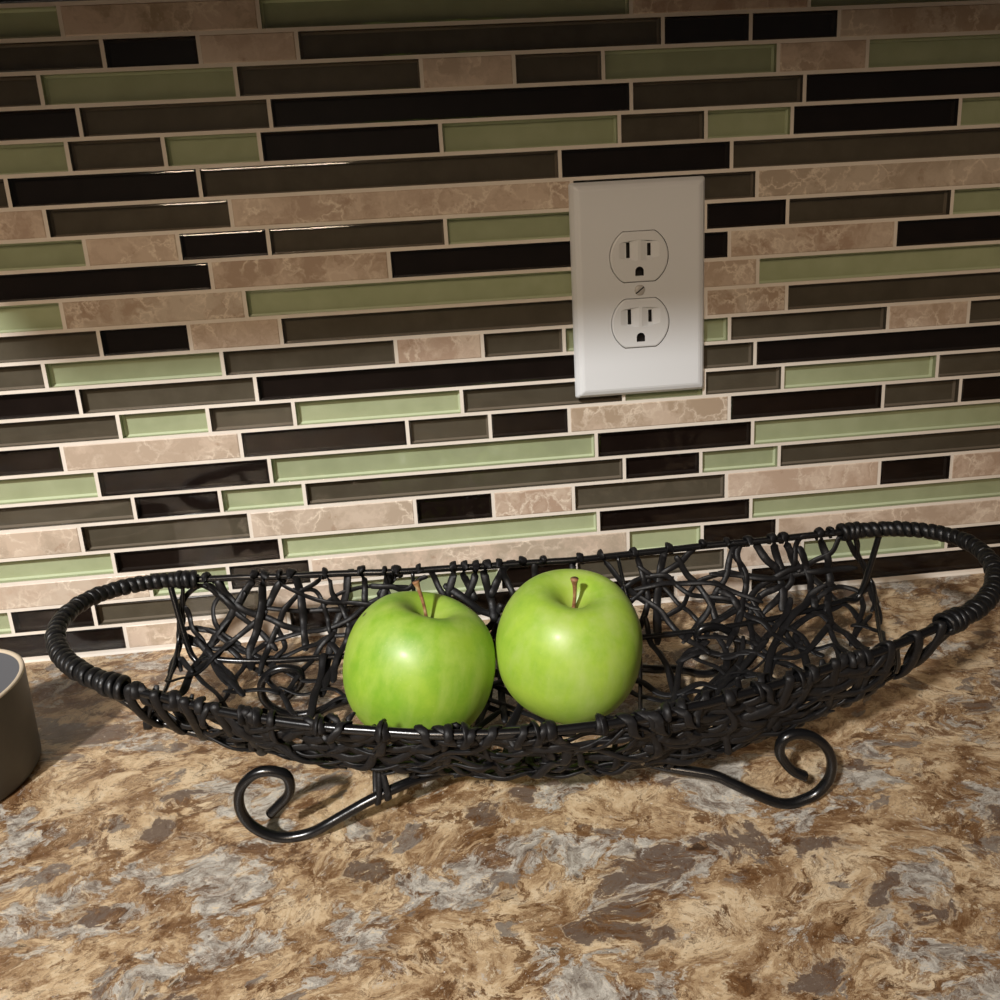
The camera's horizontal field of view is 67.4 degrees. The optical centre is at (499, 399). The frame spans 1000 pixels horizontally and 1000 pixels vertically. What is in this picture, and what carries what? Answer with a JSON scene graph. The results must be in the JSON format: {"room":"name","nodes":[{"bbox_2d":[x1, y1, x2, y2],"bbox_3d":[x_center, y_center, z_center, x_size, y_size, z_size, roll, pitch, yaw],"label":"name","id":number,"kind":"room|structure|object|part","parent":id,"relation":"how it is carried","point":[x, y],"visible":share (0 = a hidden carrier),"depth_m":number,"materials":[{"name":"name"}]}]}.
{"room":"kitchen","nodes":[
{"label":"kitchen","id":0,"kind":"room"},
{"bbox_2d":[0,0,999,662],"bbox_3d":[0.001,-0.066,0.468,2.180,0.531,0.061,-4,13,-4],"label":"wall","id":1,"kind":"structure","parent":0,"point":[284,284],"depth_m":0.44,"materials":[{"name":"tile"}]},
{"bbox_2d":[0,573,999,999],"bbox_3d":[0.032,0.230,0.183,2.200,0.038,0.648,-4,13,-4],"label":"countertop","id":2,"kind":"structure","parent":1,"relation":"attached to","point":[130,870],"depth_m":0.30,"materials":[{"name":"stone"}]},
{"bbox_2d":[0,649,40,800],"bbox_3d":[-0.265,0.161,0.357,0.074,0.050,0.074,-4,13,-4],"label":"cup","id":3,"kind":"object","parent":2,"relation":"on","point":[20,743],"visible":1,"depth_m":0.36,"materials":[{"name":"grey ceramic"}]},
{"bbox_2d":[44,520,999,842],"bbox_3d":[0.017,0.129,0.356,0.459,0.081,0.151,-4,13,-2],"label":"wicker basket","id":4,"kind":"object","parent":2,"relation":"on","point":[664,737],"visible":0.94,"depth_m":0.33,"materials":[{"name":"black paint"}]},
{"bbox_2d":[343,580,495,743],"bbox_3d":[-0.038,0.121,0.353,0.072,0.074,0.070,2,14,20],"label":"apple","id":5,"kind":"object","parent":4,"relation":"in","point":[412,658],"visible":0.83,"depth_m":0.33,"materials":[{"name":"green food"}]},
{"bbox_3d":[-0.037,0.096,0.350,0.012,0.023,0.004,11,5,-7],"label":"stem","id":6,"kind":"part","parent":5,"relation":"part of","materials":[{"name":"brown plant"}]},
{"bbox_2d":[495,569,642,723],"bbox_3d":[0.033,0.115,0.358,0.069,0.069,0.070,2,14,21],"label":"apple","id":7,"kind":"object","parent":4,"relation":"in","point":[569,642],"visible":0.98,"depth_m":0.33,"materials":[{"name":"green food"}]},
{"bbox_3d":[0.034,0.091,0.349,0.004,0.019,0.004,2,19,-5],"label":"stem","id":8,"kind":"part","parent":7,"relation":"part of","materials":[{"name":"brown plant"}]},
{"bbox_2d":[568,176,704,397],"bbox_3d":[0.082,-0.065,0.442,0.080,0.126,0.007,-4,13,-4],"label":"wall outlet","id":9,"kind":"object","parent":1,"relation":"attached to","point":[637,245],"visible":1,"depth_m":0.44,"materials":[{"name":"white plastic"}]},
{"bbox_2d":[609,230,667,282],"bbox_3d":[0.080,-0.084,0.437,0.034,0.029,0.006,-4,13,-4],"label":"receptacle","id":10,"kind":"object","parent":9,"relation":"attached to","point":[635,256],"depth_m":0.43,"materials":[{"name":"white plastic"}]},
{"bbox_2d":[611,297,668,347],"bbox_3d":[0.083,-0.046,0.446,0.034,0.029,0.006,-4,13,-4],"label":"receptacle","id":11,"kind":"object","parent":9,"relation":"attached to","point":[636,322],"depth_m":0.44,"materials":[{"name":"white plastic"}]}
]}

